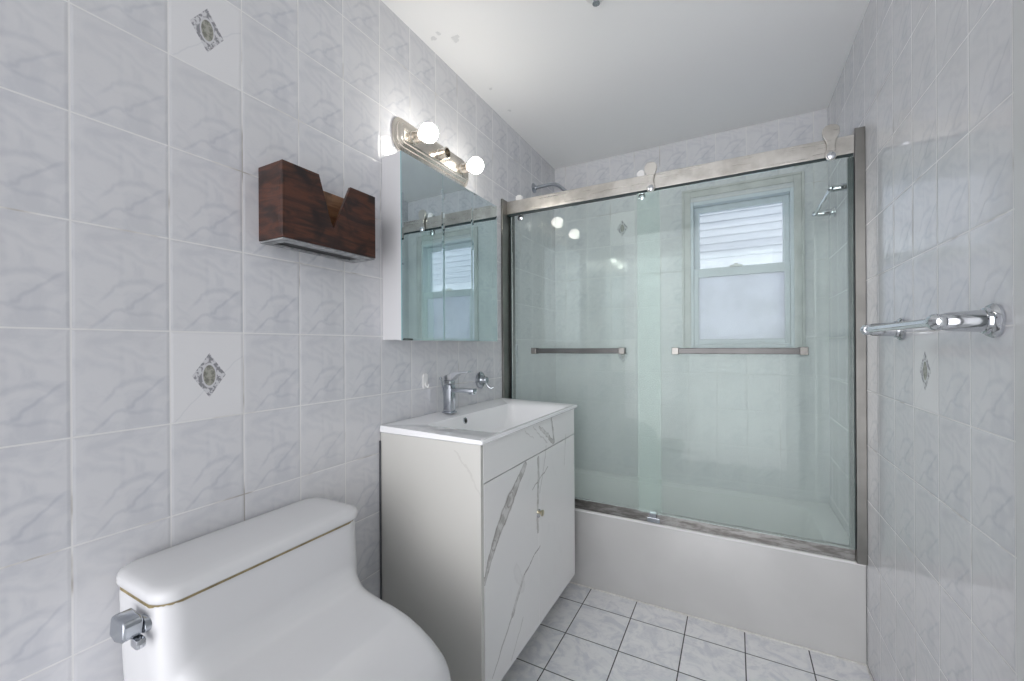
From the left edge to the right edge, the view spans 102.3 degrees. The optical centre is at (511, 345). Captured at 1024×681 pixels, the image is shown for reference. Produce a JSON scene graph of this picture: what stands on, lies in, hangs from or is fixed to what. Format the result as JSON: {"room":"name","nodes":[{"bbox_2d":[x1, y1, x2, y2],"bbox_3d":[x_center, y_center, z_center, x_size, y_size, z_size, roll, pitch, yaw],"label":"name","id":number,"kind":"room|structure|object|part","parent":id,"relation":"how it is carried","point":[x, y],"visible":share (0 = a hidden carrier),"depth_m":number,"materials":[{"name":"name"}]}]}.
{"room":"bathroom","nodes":[
{"label":"bathroom","id":0,"kind":"room"},
{"bbox_2d":[0,0,555,680],"bbox_3d":[-0.547,-0.005,1.363,0.100,2.398,3.381,0,0,28],"label":"wall","id":1,"kind":"structure","parent":0,"point":[171,375],"depth_m":0.92,"materials":[{"name":"tile"}]},
{"bbox_2d":[258,159,374,262],"bbox_3d":[-0.538,-0.363,1.171,0.100,0.195,0.299,0,0,28],"label":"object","id":2,"kind":"object","parent":1,"relation":"attached to","point":[296,214],"visible":1,"depth_m":1.09,"materials":[{"name":"brown wood"}]},
{"bbox_3d":[-0.611,-0.365,1.046,0.089,0.190,0.010,0,0,28],"label":"panel","id":3,"kind":"part","parent":2,"relation":"part of","materials":[{"name":"red wood"}]},
{"bbox_3d":[-0.537,-0.272,1.171,0.079,0.005,0.279,0,0,28],"label":"panel","id":4,"kind":"part","parent":2,"relation":"part of","materials":[{"name":"silver metal"}]},
{"bbox_3d":[-0.577,-0.364,1.192,0.010,0.189,0.279,0,0,28],"label":"panel","id":5,"kind":"part","parent":2,"relation":"part of","materials":[{"name":"orange wood"}]},
{"bbox_2d":[379,441,381,599],"bbox_3d":[-0.451,0.709,1.419,0.006,0.768,0.006,0,0,28],"label":"strip","id":6,"kind":"object","parent":1,"relation":"attached to","point":[379,441],"visible":0.56,"depth_m":1.42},
{"bbox_2d":[422,373,428,388],"bbox_3d":[-0.335,0.138,1.623,0.022,0.060,0.028,0,0,28],"label":"hook","id":7,"kind":"object","parent":1,"relation":"attached to","point":[425,384],"visible":1,"depth_m":1.62,"materials":[{"name":"white plastic"}]},
{"bbox_2d":[392,117,483,186],"bbox_3d":[-0.260,-0.776,1.655,0.135,0.120,0.472,0,0,28],"label":"vanity light","id":8,"kind":"object","parent":1,"relation":"attached to","point":[421,144],"visible":1,"depth_m":1.61,"materials":[{"name":"silver metal"}]},
{"bbox_2d":[409,129,423,144],"bbox_3d":[-0.349,-0.775,1.528,0.040,0.048,0.048,0,0,28],"label":"socket","id":9,"kind":"object","parent":8,"relation":"attached to","point":[415,138],"depth_m":1.52,"materials":[{"name":"silver metal"}]},
{"bbox_3d":[-0.312,-0.776,1.508,0.088,0.068,0.068,0,0,28],"label":"light bulb","id":10,"kind":"part","parent":8,"relation":"part of","materials":[{"name":"white glass"}]},
{"bbox_2d":[436,147,450,160],"bbox_3d":[-0.275,-0.776,1.664,0.040,0.048,0.048,0,0,28],"label":"socket","id":11,"kind":"object","parent":8,"relation":"attached to","point":[442,154],"depth_m":1.66,"materials":[{"name":"silver metal"}]},
{"bbox_2d":[459,162,470,174],"bbox_3d":[-0.202,-0.776,1.801,0.040,0.048,0.048,0,0,28],"label":"socket","id":12,"kind":"object","parent":8,"relation":"attached to","point":[464,168],"depth_m":1.79,"materials":[{"name":"silver metal"}]},
{"bbox_3d":[-0.165,-0.776,1.781,0.088,0.068,0.068,0,0,28],"label":"light bulb","id":13,"kind":"part","parent":8,"relation":"part of","materials":[{"name":"white glass"}]},
{"bbox_2d":[382,151,497,341],"bbox_3d":[-0.261,-0.340,1.693,0.092,0.640,0.636,0,0,28],"label":"medicine cabinet","id":14,"kind":"object","parent":1,"relation":"attached to","point":[439,237],"visible":1,"depth_m":1.55,"materials":[{"name":"silver mirror"}]},
{"bbox_3d":[-0.329,-0.340,1.496,0.014,0.640,0.225,0,0,28],"label":"mirror door","id":15,"kind":"part","parent":14,"relation":"part of","materials":[{"name":"silver metal"}]},
{"bbox_2d":[400,151,443,340],"bbox_3d":[-0.320,-0.340,1.491,0.005,0.640,0.224,0,0,28],"label":"mirror","id":16,"kind":"object","parent":14,"relation":"attached to","point":[421,186],"depth_m":1.48,"materials":[{"name":"silver metal"}]},
{"bbox_2d":[443,175,472,340],"bbox_3d":[-0.219,-0.340,1.680,0.005,0.640,0.200,0,0,28],"label":"mirror","id":17,"kind":"object","parent":14,"relation":"attached to","point":[457,200],"depth_m":1.67,"materials":[{"name":"silver metal"}]},
{"bbox_2d":[472,192,497,341],"bbox_3d":[-0.121,-0.341,1.861,0.005,0.640,0.207,0,0,28],"label":"mirror","id":18,"kind":"object","parent":14,"relation":"attached to","point":[484,213],"depth_m":1.85,"materials":[{"name":"silver metal"}]},
{"bbox_2d":[475,372,493,389],"bbox_3d":[-0.122,0.166,1.966,0.072,0.085,0.080,0,0,28],"label":"robe hook","id":19,"kind":"object","parent":1,"relation":"attached to","point":[480,380],"visible":1,"depth_m":1.96,"materials":[{"name":"silver metal"}]},
{"bbox_2d":[531,182,577,206],"bbox_3d":[0.270,-0.902,2.453,0.313,0.187,0.090,0,0,28],"label":"shower head","id":20,"kind":"object","parent":1,"relation":"attached to","point":[534,187],"visible":0.55,"depth_m":2.48},
{"bbox_3d":[0.243,-0.928,2.467,0.232,0.100,0.021,0,0,28],"label":"shower arm","id":21,"kind":"part","parent":20,"relation":"part of","materials":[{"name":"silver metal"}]},
{"bbox_2d":[501,126,867,565],"bbox_3d":[0.639,0.004,1.873,1.503,1.610,0.135,0,0,28],"label":"shower door frame","id":22,"kind":"object","parent":1,"relation":"attached to","point":[853,145],"visible":0.77,"depth_m":1.64,"materials":[{"name":"metal"}]},
{"bbox_2d":[511,170,660,513],"bbox_3d":[0.330,-0.021,2.034,0.760,1.562,0.050,0,0,28],"label":"sliding shower door","id":23,"kind":"structure","parent":22,"relation":"hanging from","point":[641,197],"depth_m":2.02,"materials":[{"name":"silver glass"}]},
{"bbox_3d":[0.619,-0.742,1.872,1.462,0.067,0.016,0,0,28],"label":"header rail","id":24,"kind":"part","parent":22,"relation":"part of","materials":[{"name":"metal"}]},
{"bbox_2d":[637,124,854,549],"bbox_3d":[0.911,-0.035,1.694,0.778,1.583,0.064,0,0,28],"label":"sliding shower door","id":25,"kind":"structure","parent":22,"relation":"hanging from","point":[830,133],"depth_m":1.63,"materials":[{"name":"silver glass"}]},
{"bbox_2d":[569,581,867,665],"bbox_3d":[0.650,1.184,1.879,1.504,0.006,0.008,0,0,28],"label":"trim","id":26,"kind":"structure","parent":1,"relation":"attached to","point":[699,618],"depth_m":1.73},
{"bbox_2d":[381,0,869,168],"bbox_3d":[0.176,-1.249,1.026,1.704,0.080,3.481,0,0,28],"label":"ceiling","id":27,"kind":"structure","parent":0,"point":[579,81],"depth_m":1.75,"materials":[{"name":"paint"}]},
{"bbox_2d":[586,0,603,6],"bbox_3d":[0.289,-1.191,1.414,0.080,0.036,0.080,0,0,28],"label":"sprinkler","id":28,"kind":"object","parent":27,"relation":"attached to","point":[595,3],"visible":1,"depth_m":1.42,"materials":[{"name":"white plastic"}]},
{"bbox_2d":[501,583,871,680],"bbox_3d":[0.191,1.229,1.026,1.704,0.080,3.481,0,0,28],"label":"floor","id":29,"kind":"structure","parent":0,"point":[587,634],"depth_m":1.60,"materials":[{"name":"white tile"}]},
{"bbox_2d":[110,497,450,680],"bbox_3d":[-0.354,0.809,0.810,0.741,0.765,0.487,0,0,28],"label":"toilet","id":30,"kind":"object","parent":29,"relation":"on","point":[279,594],"visible":1,"depth_m":0.85,"materials":[{"name":"ceramic"}]},
{"bbox_3d":[-0.673,0.490,0.720,0.059,0.045,0.028,0,0,28],"label":"lever handle","id":31,"kind":"part","parent":30,"relation":"part of","materials":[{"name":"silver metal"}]},
{"bbox_3d":[-0.653,0.492,0.733,0.031,0.031,0.011,0,0,28],"label":"flush lever","id":32,"kind":"part","parent":30,"relation":"part of","materials":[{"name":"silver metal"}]},
{"bbox_3d":[-0.589,0.443,0.955,0.194,0.030,0.453,0,0,28],"label":"tank lid","id":33,"kind":"part","parent":30,"relation":"part of","materials":[{"name":"ceramic"}]},
{"bbox_2d":[381,409,574,680],"bbox_3d":[-0.067,0.744,1.679,0.433,0.894,0.815,0,0,28],"label":"vanity cabinet","id":34,"kind":"object","parent":29,"relation":"on","point":[478,542],"visible":0.84,"depth_m":1.35,"materials":[{"name":"stone"}]},
{"bbox_2d":[380,398,576,445],"bbox_3d":[-0.072,0.334,1.689,0.419,0.126,0.844,0,0,28],"label":"basin","id":35,"kind":"object","parent":34,"relation":"in","point":[482,423],"visible":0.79,"depth_m":1.69,"materials":[{"name":"ceramic"}]},
{"bbox_2d":[439,371,476,413],"bbox_3d":[-0.216,0.186,1.660,0.156,0.173,0.052,0,0,28],"label":"faucet","id":36,"kind":"object","parent":35,"relation":"on","point":[448,389],"visible":1,"depth_m":1.67,"materials":[{"name":"silver metal"}]},
{"bbox_3d":[-0.219,0.126,1.666,0.118,0.054,0.034,0,0,28],"label":"lever","id":37,"kind":"part","parent":36,"relation":"part of","materials":[{"name":"silver metal"}]},
{"bbox_3d":[-0.195,0.181,1.653,0.111,0.022,0.032,0,0,28],"label":"spout","id":38,"kind":"part","parent":36,"relation":"part of","materials":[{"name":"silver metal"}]},
{"bbox_3d":[0.003,0.748,1.422,0.017,0.660,0.391,0,0,28],"label":"door","id":39,"kind":"part","parent":34,"relation":"part of","materials":[{"name":"stone"}]},
{"bbox_3d":[0.096,0.355,1.599,0.017,0.118,0.798,0,0,28],"label":"apron panel","id":40,"kind":"part","parent":34,"relation":"part of","materials":[{"name":"stone"}]},
{"bbox_3d":[0.109,0.637,1.577,0.024,0.024,0.024,0,0,28],"label":"knob","id":41,"kind":"part","parent":34,"relation":"part of","materials":[{"name":"gold metal"}]},
{"bbox_3d":[0.192,0.747,1.773,0.017,0.660,0.404,0,0,28],"label":"door","id":42,"kind":"part","parent":34,"relation":"part of","materials":[{"name":"stone"}]},
{"bbox_2d":[570,468,866,663],"bbox_3d":[0.808,0.997,2.175,1.502,0.377,0.670,0,0,28],"label":"bathtub","id":43,"kind":"object","parent":29,"relation":"on","point":[810,600],"visible":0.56,"depth_m":1.82,"materials":[{"name":"ceramic"}]},
{"bbox_2d":[555,109,829,504],"bbox_3d":[0.985,-0.014,2.515,1.704,2.398,0.100,0,0,28],"label":"wall","id":44,"kind":"structure","parent":0,"point":[751,423],"depth_m":2.47,"materials":[{"name":"tile"}]},
{"bbox_2d":[690,187,794,347],"bbox_3d":[1.290,-0.415,2.338,0.509,0.852,0.089,0,0,28],"label":"window","id":45,"kind":"structure","parent":44,"relation":"in","point":[737,305],"depth_m":2.31,"materials":[{"name":"plastic"}]},
{"bbox_3d":[1.299,-0.618,2.357,0.470,0.401,0.033,0,0,28],"label":"sash","id":46,"kind":"part","parent":45,"relation":"part of","materials":[{"name":"plastic"}]},
{"bbox_3d":[1.283,-0.219,2.323,0.422,0.361,0.006,0,0,28],"label":"pane","id":47,"kind":"part","parent":45,"relation":"part of","materials":[{"name":"white glass"}]},
{"bbox_3d":[1.275,-0.019,2.304,0.360,0.008,0.010,0,0,28],"label":"lift rail","id":48,"kind":"part","parent":45,"relation":"part of","materials":[{"name":"plastic"}]},
{"bbox_3d":[1.283,-0.230,2.323,0.470,0.439,0.034,0,0,28],"label":"sash","id":49,"kind":"part","parent":45,"relation":"part of","materials":[{"name":"glass"}]},
{"bbox_2d":[682,171,805,347],"bbox_3d":[1.267,-0.451,2.295,0.595,0.923,0.016,0,0,28],"label":"trim","id":50,"kind":"structure","parent":44,"relation":"attached to","point":[798,178],"depth_m":2.21,"materials":[{"name":"wood"}]},
{"bbox_2d":[827,0,1016,680],"bbox_3d":[0.866,-0.014,0.602,0.100,2.398,3.381,0,0,28],"label":"wall","id":51,"kind":"structure","parent":0,"point":[930,83],"depth_m":1.00,"materials":[{"name":"tile"}]},
{"bbox_2d":[812,183,846,216],"bbox_3d":[1.406,-0.636,1.816,0.092,0.048,0.413,0,0,28],"label":"towel bar","id":52,"kind":"object","parent":51,"relation":"attached to","point":[840,187],"visible":0.76,"depth_m":1.84,"materials":[{"name":"silver metal"}]},
{"bbox_3d":[1.492,-0.636,1.977,0.058,0.032,0.032,0,0,28],"label":"post","id":53,"kind":"part","parent":52,"relation":"part of","materials":[{"name":"silver metal"}]},
{"bbox_3d":[1.319,-0.635,1.656,0.058,0.032,0.032,0,0,28],"label":"post","id":54,"kind":"part","parent":52,"relation":"part of","materials":[{"name":"silver metal"}]},
{"bbox_2d":[860,303,1005,339],"bbox_3d":[0.965,-0.047,0.996,0.096,0.064,0.545,0,0,28],"label":"towel bar","id":55,"kind":"object","parent":51,"relation":"attached to","point":[990,321],"visible":1,"depth_m":0.78,"materials":[{"name":"silver metal"}]},
{"bbox_3d":[1.081,-0.048,1.207,0.058,0.042,0.042,0,0,28],"label":"post","id":56,"kind":"part","parent":55,"relation":"part of","materials":[{"name":"silver metal"}]},
{"bbox_3d":[0.853,-0.047,0.783,0.058,0.042,0.042,0,0,28],"label":"post","id":57,"kind":"part","parent":55,"relation":"part of","materials":[{"name":"silver metal"}]},
{"bbox_2d":[1013,0,1023,680],"bbox_3d":[0.648,0.142,0.314,0.012,2.090,0.857,0,0,28],"label":"trim","id":58,"kind":"structure","parent":51,"relation":"attached to","point":[1018,5],"depth_m":0.68,"materials":[{"name":"glossy marble tile"},{"name":"ceramic"}]},
{"label":"outside","id":59,"kind":"structure","parent":0,"visible":0},
{"bbox_3d":[2.598,1.215,2.700,10.000,0.080,1.349,0,0,28],"label":"terrain","id":60,"kind":"structure","parent":59,"visible":0},
{"bbox_2d":[695,203,782,344],"bbox_3d":[2.737,-1.152,3.512,8.500,4.652,0.214,0,0,28],"label":"neighbor house","id":61,"kind":"structure","parent":60,"relation":"on","point":[747,236],"depth_m":3.75,"materials":[{"name":"plastic"}]}
]}

